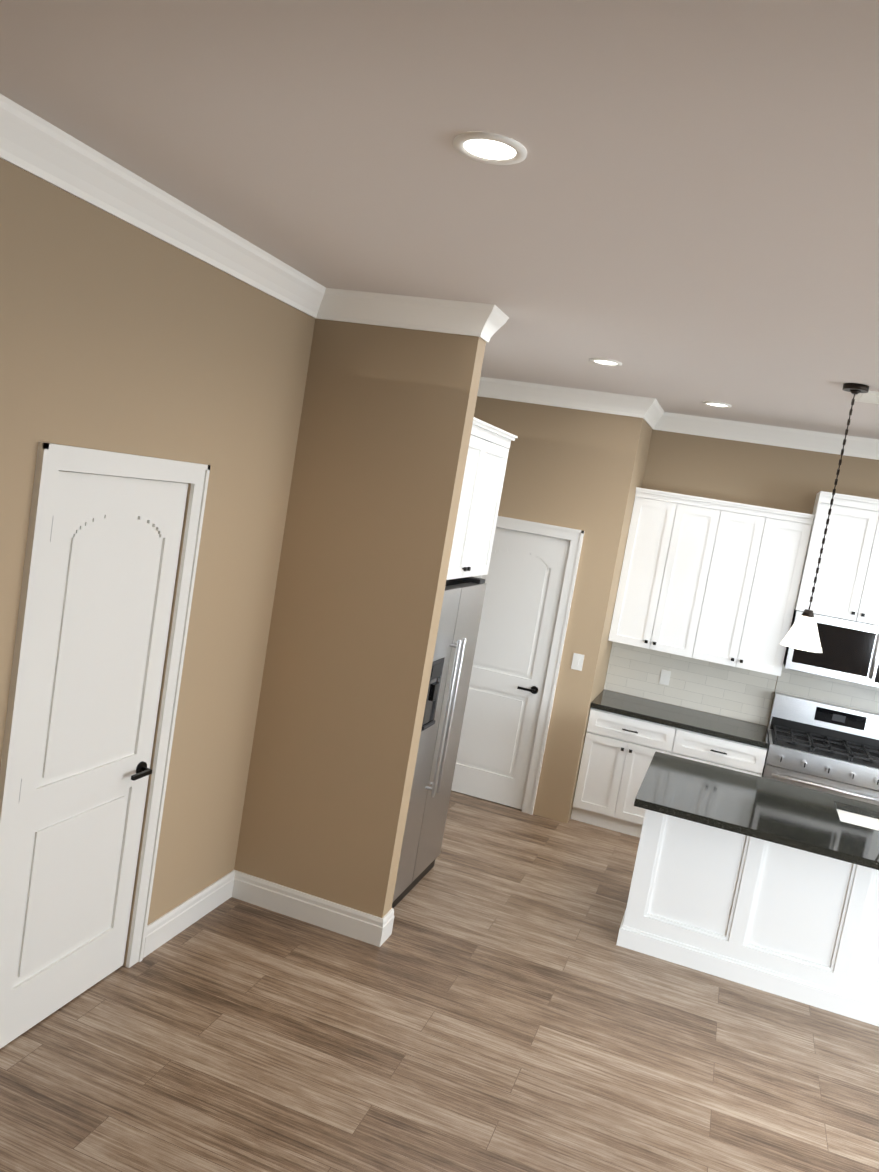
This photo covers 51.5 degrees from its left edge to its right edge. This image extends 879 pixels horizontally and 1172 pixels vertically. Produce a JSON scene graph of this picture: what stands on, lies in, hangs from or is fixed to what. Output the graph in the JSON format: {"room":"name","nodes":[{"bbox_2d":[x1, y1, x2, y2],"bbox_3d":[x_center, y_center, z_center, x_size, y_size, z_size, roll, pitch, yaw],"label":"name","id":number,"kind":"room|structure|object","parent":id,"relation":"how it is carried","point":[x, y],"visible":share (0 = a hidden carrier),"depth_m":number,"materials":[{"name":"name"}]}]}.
{"room":"kitchen","nodes":[
{"label":"kitchen","id":0,"kind":"room"},
{"bbox_2d":[0,158,314,966],"bbox_3d":[-1.163,0.116,4.002,0.120,3.190,9.450,11,6,18],"label":"wall","id":1,"kind":"structure","parent":0,"point":[118,336],"depth_m":3.74,"materials":[{"name":"paint"}]},
{"bbox_2d":[0,470,187,1048],"bbox_3d":[-1.346,0.650,3.568,0.095,2.158,0.792,11,6,18],"label":"door","id":2,"kind":"structure","parent":1,"relation":"in","point":[113,556],"depth_m":3.54,"materials":[{"name":"white wood"}]},
{"bbox_2d":[0,94,327,318],"bbox_3d":[-1.436,-1.268,1.999,0.074,0.139,5.380,11,6,18],"label":"crown molding","id":3,"kind":"structure","parent":1,"relation":"attached to","point":[38,146],"depth_m":3.17,"materials":[{"name":"white wood"}]},
{"bbox_2d":[143,870,234,957],"bbox_3d":[-1.226,1.605,4.501,0.018,0.142,0.750,11,6,18],"label":"baseboard","id":4,"kind":"structure","parent":1,"relation":"attached to","point":[166,927],"depth_m":4.47,"materials":[{"name":"white wood"}]},
{"bbox_2d":[0,442,584,967],"bbox_3d":[-0.919,0.434,5.851,2.865,2.255,5.585,11,6,18],"label":"door frame","id":5,"kind":"structure","parent":1,"relation":"attached to","point":[52,460],"depth_m":3.76,"materials":[{"name":"white wood"}]},
{"bbox_2d":[446,417,517,579],"bbox_3d":[-0.152,-0.533,5.146,0.818,0.850,1.071,11,6,18],"label":"upper cabinet","id":6,"kind":"object","parent":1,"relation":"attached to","point":[480,497],"visible":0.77,"depth_m":5.09,"materials":[{"name":"white wood"}]},
{"bbox_2d":[234,319,485,917],"bbox_3d":[-0.435,0.168,4.644,0.865,3.190,0.125,11,6,18],"label":"wall","id":7,"kind":"structure","parent":0,"point":[385,429],"depth_m":4.57,"materials":[{"name":"paint"}]},
{"bbox_2d":[235,870,390,946],"bbox_3d":[-0.698,1.668,4.734,0.883,0.142,0.018,11,6,18],"label":"baseboard","id":8,"kind":"structure","parent":7,"relation":"attached to","point":[313,910],"depth_m":4.71,"materials":[{"name":"white wood"}]},
{"bbox_2d":[324,288,503,341],"bbox_3d":[-0.138,-1.308,4.373,0.849,0.139,0.094,11,6,18],"label":"crown molding","id":9,"kind":"structure","parent":7,"relation":"attached to","point":[482,320],"depth_m":4.36,"materials":[{"name":"white wood"}]},
{"bbox_2d":[486,313,508,342],"bbox_3d":[-0.080,-1.317,4.544,0.849,0.139,0.089,11,6,18],"label":"crown molding","id":10,"kind":"structure","parent":7,"relation":"attached to","point":[506,317],"depth_m":4.42,"materials":[{"name":"white wood"}]},
{"bbox_2d":[0,790,878,1171],"bbox_3d":[1.947,2.359,3.463,11.800,0.080,10.200,11,6,18],"label":"floor","id":11,"kind":"structure","parent":0,"point":[498,1000],"depth_m":3.86,"materials":[{"name":"brown wood"}]},
{"bbox_2d":[392,577,486,907],"bbox_3d":[-0.344,0.811,5.267,0.837,1.825,0.950,11,6,18],"label":"fridge","id":12,"kind":"object","parent":11,"relation":"on","point":[454,651],"visible":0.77,"depth_m":5.13,"materials":[{"name":"grey metal"}]},
{"bbox_2d":[571,708,666,837],"bbox_3d":[1.487,1.398,7.079,0.698,0.888,0.622,11,6,18],"label":"base cabinet","id":13,"kind":"object","parent":11,"relation":"on","point":[619,751],"depth_m":6.82,"materials":[{"name":"white wood"}]},
{"bbox_2d":[660,726,766,776],"bbox_3d":[2.024,1.507,6.903,0.697,0.888,0.622,11,6,18],"label":"base cabinet","id":14,"kind":"object","parent":11,"relation":"on","point":[720,752],"depth_m":6.57,"materials":[{"name":"white wood"}]},
{"bbox_2d":[590,689,768,748],"bbox_3d":[1.828,0.996,6.936,1.276,0.040,0.639,11,6,18],"label":"countertop","id":15,"kind":"structure","parent":14,"relation":"on","point":[727,728],"depth_m":6.82,"materials":[{"name":"stone"}]},
{"bbox_2d":[616,808,878,1026],"bbox_3d":[2.226,1.743,5.023,2.252,0.889,0.778,11,6,18],"label":"kitchen island","id":16,"kind":"object","parent":11,"relation":"on","point":[763,884],"depth_m":4.82,"materials":[{"name":"white wood"}]},
{"bbox_2d":[634,752,878,871],"bbox_3d":[2.259,1.297,4.814,2.336,0.040,1.091,11,6,18],"label":"island countertop","id":17,"kind":"structure","parent":16,"relation":"on","point":[777,812],"depth_m":4.82,"materials":[{"name":"black stone"}]},
{"bbox_2d":[840,808,878,827],"bbox_3d":[2.314,1.403,5.007,0.324,0.216,0.413,11,6,18],"label":"sink","id":18,"kind":"object","parent":17,"relation":"in","point":[852,817],"depth_m":5.11,"materials":[{"name":"white ceramic"}]},
{"bbox_2d":[762,692,878,804],"bbox_3d":[2.749,1.497,6.623,0.808,1.205,0.682,11,6,18],"label":"range","id":19,"kind":"object","parent":11,"relation":"on","point":[829,748],"visible":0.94,"depth_m":6.49,"materials":[{"name":"grey metal"}]},
{"bbox_2d":[0,0,878,438],"bbox_3d":[2.481,-0.849,3.117,11.800,0.080,10.200,11,6,18],"label":"ceiling","id":20,"kind":"structure","parent":0,"point":[676,210],"depth_m":2.42,"materials":[{"name":"white paint"}]},
{"bbox_2d":[453,132,526,164],"bbox_3d":[0.128,-1.108,2.314,0.190,0.009,0.190,11,6,18],"label":"recessed light","id":21,"kind":"object","parent":20,"relation":"in","point":[490,148],"visible":1,"depth_m":2.30,"materials":[{"name":"white"}]},
{"bbox_2d":[589,358,621,365],"bbox_3d":[0.955,-1.286,5.243,0.190,0.009,0.190,11,6,18],"label":"recessed light","id":22,"kind":"object","parent":20,"relation":"in","point":[603,361],"visible":1,"depth_m":5.23,"materials":[{"name":"white"}]},
{"bbox_2d":[703,401,731,407],"bbox_3d":[1.889,-1.234,6.206,0.190,0.009,0.190,11,6,18],"label":"recessed light","id":23,"kind":"object","parent":20,"relation":"in","point":[716,404],"visible":1,"depth_m":6.19,"materials":[{"name":"white"}]},
{"bbox_2d":[780,383,868,652],"bbox_3d":[2.034,-0.352,4.773,0.214,1.389,0.214,11,6,18],"label":"pendant light","id":24,"kind":"object","parent":20,"relation":"hanging from","point":[802,634],"visible":1,"depth_m":4.77,"materials":[{"name":"white metal"}]},
{"bbox_2d":[854,390,878,403],"bbox_3d":[2.357,-1.014,4.926,0.200,0.016,0.350,11,6,18],"label":"ceiling vent","id":25,"kind":"object","parent":20,"relation":"in","point":[871,397],"visible":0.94,"depth_m":4.92,"materials":[{"name":"white"}]},
{"bbox_2d":[474,396,652,822],"bbox_3d":[0.700,0.076,7.244,1.360,3.190,0.720,11,6,18],"label":"wall","id":26,"kind":"structure","parent":0,"point":[583,470],"depth_m":6.77,"materials":[{"name":"paint"}]},
{"bbox_2d":[451,527,570,808],"bbox_3d":[0.453,0.618,6.972,0.742,2.088,0.095,11,6,18],"label":"pantry door","id":27,"kind":"structure","parent":26,"relation":"in","point":[524,578],"depth_m":6.96,"materials":[{"name":"white wood"}]},
{"bbox_2d":[477,376,659,421],"bbox_3d":[0.898,-1.384,6.682,1.344,0.139,0.074,11,6,18],"label":"crown molding","id":28,"kind":"structure","parent":26,"relation":"attached to","point":[645,408],"depth_m":6.67,"materials":[{"name":"white wood"}]},
{"bbox_2d":[571,653,583,670],"bbox_3d":[1.026,0.564,6.772,0.080,0.120,0.010,11,6,18],"label":"light switch","id":29,"kind":"object","parent":26,"relation":"attached to","point":[577,661],"visible":1,"depth_m":6.77,"materials":[{"name":"white plastic"}]},
{"bbox_2d":[647,406,667,430],"bbox_3d":[1.607,-1.282,6.830,0.074,0.139,0.630,11,6,18],"label":"crown molding","id":30,"kind":"structure","parent":26,"relation":"attached to","point":[660,414],"depth_m":7.13,"materials":[{"name":"white wood"}]},
{"bbox_2d":[604,641,878,729],"bbox_3d":[2.971,0.926,6.892,3.410,0.540,0.013,11,6,18],"label":"tile backsplash","id":31,"kind":"structure","parent":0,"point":[722,690],"depth_m":7.14,"materials":[{"name":"white tile"}]},
{"bbox_2d":[659,669,670,684],"bbox_3d":[1.797,0.728,7.267,0.075,0.115,0.009,11,6,18],"label":"electrical outlet","id":32,"kind":"object","parent":31,"relation":"attached to","point":[665,677],"visible":1,"depth_m":7.26,"materials":[{"name":"white plastic"}]},
{"bbox_2d":[605,430,878,726],"bbox_3d":[3.062,0.506,6.911,3.415,3.190,0.120,11,6,18],"label":"wall","id":33,"kind":"structure","parent":0,"point":[778,477],"depth_m":7.00,"materials":[{"name":"paint"}]},
{"bbox_2d":[608,491,711,654],"bbox_3d":[1.784,-0.092,7.074,0.700,1.170,0.330,11,6,18],"label":"upper cabinet","id":34,"kind":"object","parent":33,"relation":"attached to","point":[661,565],"depth_m":6.94,"materials":[{"name":"white wood"}]},
{"bbox_2d":[681,503,814,675],"bbox_3d":[2.325,0.018,6.897,0.700,1.170,0.330,11,6,18],"label":"upper cabinet","id":35,"kind":"object","parent":33,"relation":"attached to","point":[711,580],"depth_m":6.74,"materials":[{"name":"white wood"}]},
{"bbox_2d":[664,412,878,459],"bbox_3d":[3.280,-0.985,6.658,3.415,0.139,0.074,11,6,18],"label":"crown molding","id":36,"kind":"structure","parent":33,"relation":"attached to","point":[861,447],"depth_m":6.90,"materials":[{"name":"white wood"}]},
{"bbox_2d":[795,491,878,624],"bbox_3d":[3.076,-0.182,6.580,0.812,0.865,0.429,11,6,18],"label":"upper cabinet","id":37,"kind":"object","parent":33,"relation":"attached to","point":[847,585],"visible":0.98,"depth_m":6.46,"materials":[{"name":"white wood"}]},
{"bbox_2d":[783,609,878,687],"bbox_3d":[2.965,0.454,6.636,0.794,0.426,0.454,11,6,18],"label":"microwave","id":38,"kind":"object","parent":37,"relation":"attached to","point":[850,651],"visible":0.92,"depth_m":6.47,"materials":[{"name":"grey metal"}]}
]}

